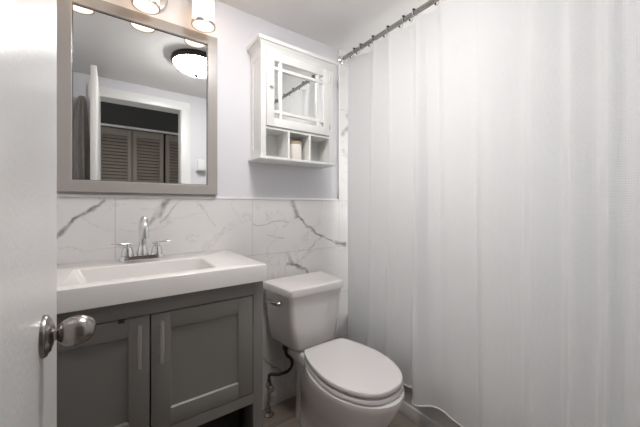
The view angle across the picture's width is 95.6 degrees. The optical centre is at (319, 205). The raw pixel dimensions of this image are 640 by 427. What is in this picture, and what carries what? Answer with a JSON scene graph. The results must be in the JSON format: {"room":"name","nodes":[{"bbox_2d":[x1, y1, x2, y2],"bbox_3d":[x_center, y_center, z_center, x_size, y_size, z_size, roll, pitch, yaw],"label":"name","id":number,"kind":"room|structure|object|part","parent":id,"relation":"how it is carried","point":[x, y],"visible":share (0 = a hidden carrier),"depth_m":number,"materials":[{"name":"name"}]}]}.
{"room":"bathroom","nodes":[
{"label":"bathroom","id":0,"kind":"room"},
{"bbox_2d":[57,0,337,198],"bbox_3d":[-0.576,-0.540,1.496,1.640,1.010,0.094,0,0,-35],"label":"wall","id":1,"kind":"structure","parent":0,"point":[235,29],"depth_m":1.55,"materials":[{"name":"paint"}]},
{"bbox_2d":[57,0,216,194],"bbox_3d":[-0.765,-0.448,1.285,0.602,0.785,0.028,0,0,-35],"label":"wall mirror","id":2,"kind":"object","parent":1,"relation":"attached to","point":[137,91],"visible":0.94,"depth_m":1.25,"materials":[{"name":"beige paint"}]},
{"bbox_2d":[131,0,214,32],"bbox_3d":[-0.738,-0.926,1.229,0.560,0.190,0.154,0,0,-35],"label":"vanity light","id":3,"kind":"object","parent":1,"relation":"attached to","point":[202,20],"visible":1,"depth_m":1.30,"materials":[{"name":"white glass"}]},
{"bbox_3d":[-0.725,-0.891,1.209,0.095,0.117,0.095,0,0,-35],"label":"lamp shade","id":4,"kind":"part","parent":3,"relation":"part of","materials":[{"name":"white glass"}]},
{"bbox_3d":[-0.764,-0.943,1.289,0.156,0.156,0.026,0,0,-35],"label":"wall plate","id":5,"kind":"part","parent":3,"relation":"part of","materials":[{"name":"silver metal"}]},
{"bbox_3d":[-0.539,-0.891,1.341,0.095,0.117,0.095,0,0,-35],"label":"lamp shade","id":6,"kind":"part","parent":3,"relation":"part of","materials":[{"name":"white glass"}]},
{"bbox_2d":[57,194,338,200],"bbox_3d":[-0.498,-0.041,1.491,1.520,0.012,0.014,0,0,-35],"label":"trim","id":7,"kind":"structure","parent":1,"relation":"attached to","point":[58,195],"depth_m":1.37,"materials":[{"name":"white paint"}]},
{"bbox_2d":[57,50,354,408],"bbox_3d":[-0.196,0.045,1.764,2.570,2.180,0.100,0,0,-35],"label":"wall tile","id":8,"kind":"structure","parent":1,"relation":"attached to","point":[291,237],"depth_m":1.57,"materials":[{"name":"stone"}]},
{"bbox_2d":[338,0,438,63],"bbox_3d":[0.568,-0.977,1.345,0.052,0.052,1.470,0,0,-35],"label":"curtain rod","id":9,"kind":"object","parent":8,"relation":"attached to","point":[341,59],"visible":1,"depth_m":1.59,"materials":[{"name":"metal"}]},
{"bbox_3d":[0.306,-0.959,1.693,0.064,0.083,0.010,0,0,-35],"label":"curtain ring","id":10,"kind":"object","parent":9,"relation":"hanging from","visible":0},
{"bbox_2d":[347,0,639,426],"bbox_3d":[0.552,-0.003,1.313,0.120,1.900,1.377,0,0,-34],"label":"shower curtain","id":11,"kind":"object","parent":10,"relation":"hanging from","point":[494,145],"visible":0.93,"depth_m":1.11,"materials":[{"name":"white fabric"}]},
{"bbox_2d":[247,33,337,167],"bbox_3d":[-0.144,-0.548,1.646,0.504,0.617,0.161,0,0,-35],"label":"upper cabinet","id":12,"kind":"object","parent":1,"relation":"attached to","point":[292,86],"visible":1,"depth_m":1.58,"materials":[{"name":"white paint"}]},
{"bbox_3d":[-0.188,-0.524,1.708,0.422,0.542,0.007,0,0,-35],"label":"panel","id":13,"kind":"part","parent":12,"relation":"part of","materials":[{"name":"white wood"}]},
{"bbox_3d":[-0.144,-0.830,1.646,0.504,0.054,0.161,0,0,-35],"label":"cornice","id":14,"kind":"part","parent":12,"relation":"part of","materials":[{"name":"white paint"}]},
{"bbox_2d":[290,141,301,159],"bbox_3d":[-0.141,-0.309,1.653,0.073,0.110,0.073,0,0,-35],"label":"canister","id":15,"kind":"object","parent":12,"relation":"on","point":[295,146],"visible":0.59,"depth_m":1.62,"materials":[{"name":"white ceramic"}]},
{"bbox_3d":[-0.141,-0.356,1.653,0.073,0.015,0.073,0,0,-35],"label":"lid","id":16,"kind":"part","parent":15,"relation":"part of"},
{"bbox_3d":[-0.113,-0.608,1.605,0.404,0.387,0.016,0,0,-35],"label":"mirror door","id":17,"kind":"part","parent":12,"relation":"part of","materials":[{"name":"white paint"}]},
{"bbox_3d":[-0.114,-0.608,1.607,0.324,0.307,0.004,0,0,-35],"label":"pane","id":18,"kind":"part","parent":12,"relation":"part of","materials":[{"name":"mirror"}]},
{"bbox_2d":[338,49,339,200],"bbox_3d":[0.122,-0.540,1.939,0.011,1.010,0.025,0,0,-35],"label":"trim","id":19,"kind":"structure","parent":1,"relation":"attached to","point":[338,49],"depth_m":1.93,"materials":[{"name":"white paint"}]},
{"bbox_2d":[217,0,444,55],"bbox_3d":[0.266,-1.095,1.117,2.570,0.100,1.690,0,0,-35],"label":"ceiling","id":20,"kind":"structure","parent":0,"point":[343,25],"depth_m":1.58,"materials":[{"name":"paint"}]},
{"bbox_2d":[263,395,419,426],"bbox_3d":[0.308,1.185,0.343,3.500,0.100,3.000,0,0,-35],"label":"floor","id":21,"kind":"structure","parent":0,"point":[284,411],"depth_m":1.55,"materials":[{"name":"grey tile"}]},
{"bbox_2d":[57,281,262,426],"bbox_3d":[-0.651,0.711,1.077,0.760,0.848,0.482,0,0,-35],"label":"vanity cabinet","id":22,"kind":"object","parent":21,"relation":"on","point":[193,359],"visible":0.77,"depth_m":0.94,"materials":[{"name":"grey paint"}]},
{"bbox_3d":[-0.675,0.526,0.817,0.336,0.370,0.020,0,0,-35],"label":"cabinet door","id":23,"kind":"part","parent":22,"relation":"part of","materials":[{"name":"grey paint"}]},
{"bbox_3d":[-0.545,0.422,0.876,0.011,0.132,0.034,0,0,-35],"label":"handle","id":24,"kind":"part","parent":22,"relation":"part of","materials":[{"name":"silver metal"}]},
{"bbox_2d":[57,250,266,313],"bbox_3d":[-0.657,0.272,1.082,0.777,0.096,0.469,0,0,-35],"label":"sink","id":25,"kind":"object","parent":22,"relation":"in","point":[92,284],"visible":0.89,"depth_m":1.01,"materials":[{"name":"white ceramic"}]},
{"bbox_2d":[110,216,171,261],"bbox_3d":[-0.733,0.132,1.202,0.162,0.184,0.162,0,0,10],"label":"faucet","id":26,"kind":"object","parent":25,"relation":"on","point":[127,253],"visible":1,"depth_m":1.18,"materials":[{"name":"silver metal"}]},
{"bbox_3d":[-0.796,0.155,1.164,0.077,0.015,0.012,0,0,-40],"label":"lever","id":27,"kind":"part","parent":26,"relation":"part of","materials":[{"name":"silver metal"}]},
{"bbox_3d":[-0.781,0.177,1.177,0.044,0.052,0.044,0,0,-35],"label":"handle","id":28,"kind":"part","parent":26,"relation":"part of","materials":[{"name":"silver metal"}]},
{"bbox_3d":[-0.739,0.213,1.208,0.160,0.021,0.054,0,0,-35],"label":"plate","id":29,"kind":"part","parent":26,"relation":"part of","materials":[{"name":"silver metal"}]},
{"bbox_3d":[-0.711,0.122,1.169,0.044,0.164,0.138,0,0,-35],"label":"spout","id":30,"kind":"part","parent":26,"relation":"part of","materials":[{"name":"silver metal"}]},
{"bbox_3d":[-0.696,0.177,1.238,0.044,0.052,0.044,0,0,-35],"label":"handle","id":31,"kind":"part","parent":26,"relation":"part of","materials":[{"name":"silver metal"}]},
{"bbox_3d":[-0.679,0.155,1.248,0.077,0.015,0.012,0,0,-31],"label":"lever","id":32,"kind":"part","parent":26,"relation":"part of","materials":[{"name":"silver metal"}]},
{"bbox_3d":[-0.496,0.422,0.911,0.011,0.132,0.034,0,0,-35],"label":"handle","id":33,"kind":"part","parent":22,"relation":"part of","materials":[{"name":"silver metal"}]},
{"bbox_3d":[-0.398,0.526,1.014,0.336,0.370,0.020,0,0,-35],"label":"cabinet door","id":34,"kind":"part","parent":22,"relation":"part of","materials":[{"name":"grey paint"}]},
{"bbox_2d":[264,345,293,417],"bbox_3d":[-0.222,0.940,1.577,0.158,0.391,0.098,0,0,-23],"label":"supply valve","id":35,"kind":"object","parent":21,"relation":"on","point":[270,388],"visible":0.97,"depth_m":1.57,"materials":[{"name":"rubber"}]},
{"bbox_3d":[-0.259,0.960,1.524,0.038,0.038,0.029,0,0,-19],"label":"valve handle","id":36,"kind":"part","parent":35,"relation":"part of","materials":[{"name":"metal"}]},
{"bbox_2d":[263,271,404,426],"bbox_3d":[0.063,0.771,1.398,0.437,0.728,0.757,0,0,-35],"label":"toilet","id":37,"kind":"object","parent":21,"relation":"on","point":[341,382],"visible":1,"depth_m":1.37,"materials":[{"name":"ceramic"}]},
{"bbox_3d":[-0.239,0.495,1.480,0.107,0.026,0.032,0,0,33],"label":"flush lever","id":38,"kind":"part","parent":37,"relation":"part of","materials":[{"name":"metal"}]},
{"bbox_3d":[-0.073,0.428,1.602,0.421,0.044,0.267,0,0,-35],"label":"tank lid","id":39,"kind":"part","parent":37,"relation":"part of","materials":[{"name":"ceramic"}]},
{"bbox_3d":[-0.075,0.596,1.605,0.400,0.289,0.244,0,0,-35],"label":"tank","id":40,"kind":"part","parent":37,"relation":"part of","materials":[{"name":"ceramic"}]},
{"bbox_3d":[0.147,0.732,1.296,0.344,0.024,0.460,0,0,-35],"label":"seat","id":41,"kind":"part","parent":37,"relation":"part of","materials":[{"name":"white plastic"}]},
{"bbox_3d":[0.147,0.709,1.296,0.342,0.022,0.458,0,0,-35],"label":"seat lid","id":42,"kind":"part","parent":37,"relation":"part of","materials":[{"name":"white plastic"}]},
{"bbox_2d":[347,315,460,426],"bbox_3d":[0.910,0.935,1.589,0.762,0.400,1.460,0,0,-35],"label":"bathtub","id":43,"kind":"object","parent":21,"relation":"on","point":[422,416],"visible":0.14,"depth_m":1.48,"materials":[{"name":"ceramic"}]},
{"bbox_3d":[0.726,0.045,0.481,2.360,2.180,0.120,0,0,-35],"label":"wall","id":44,"kind":"structure","parent":0,"visible":0},
{"bbox_2d":[0,0,95,426],"bbox_3d":[-0.300,0.127,0.250,0.154,1.993,0.655,0,0,-35],"label":"door","id":45,"kind":"structure","parent":44,"relation":"in","point":[30,333],"depth_m":0.34,"materials":[{"name":"paint"}]},
{"bbox_3d":[-0.373,0.189,0.440,0.053,0.044,0.044,0,0,-35],"label":"knob","id":46,"kind":"part","parent":45,"relation":"part of","materials":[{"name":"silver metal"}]}
]}

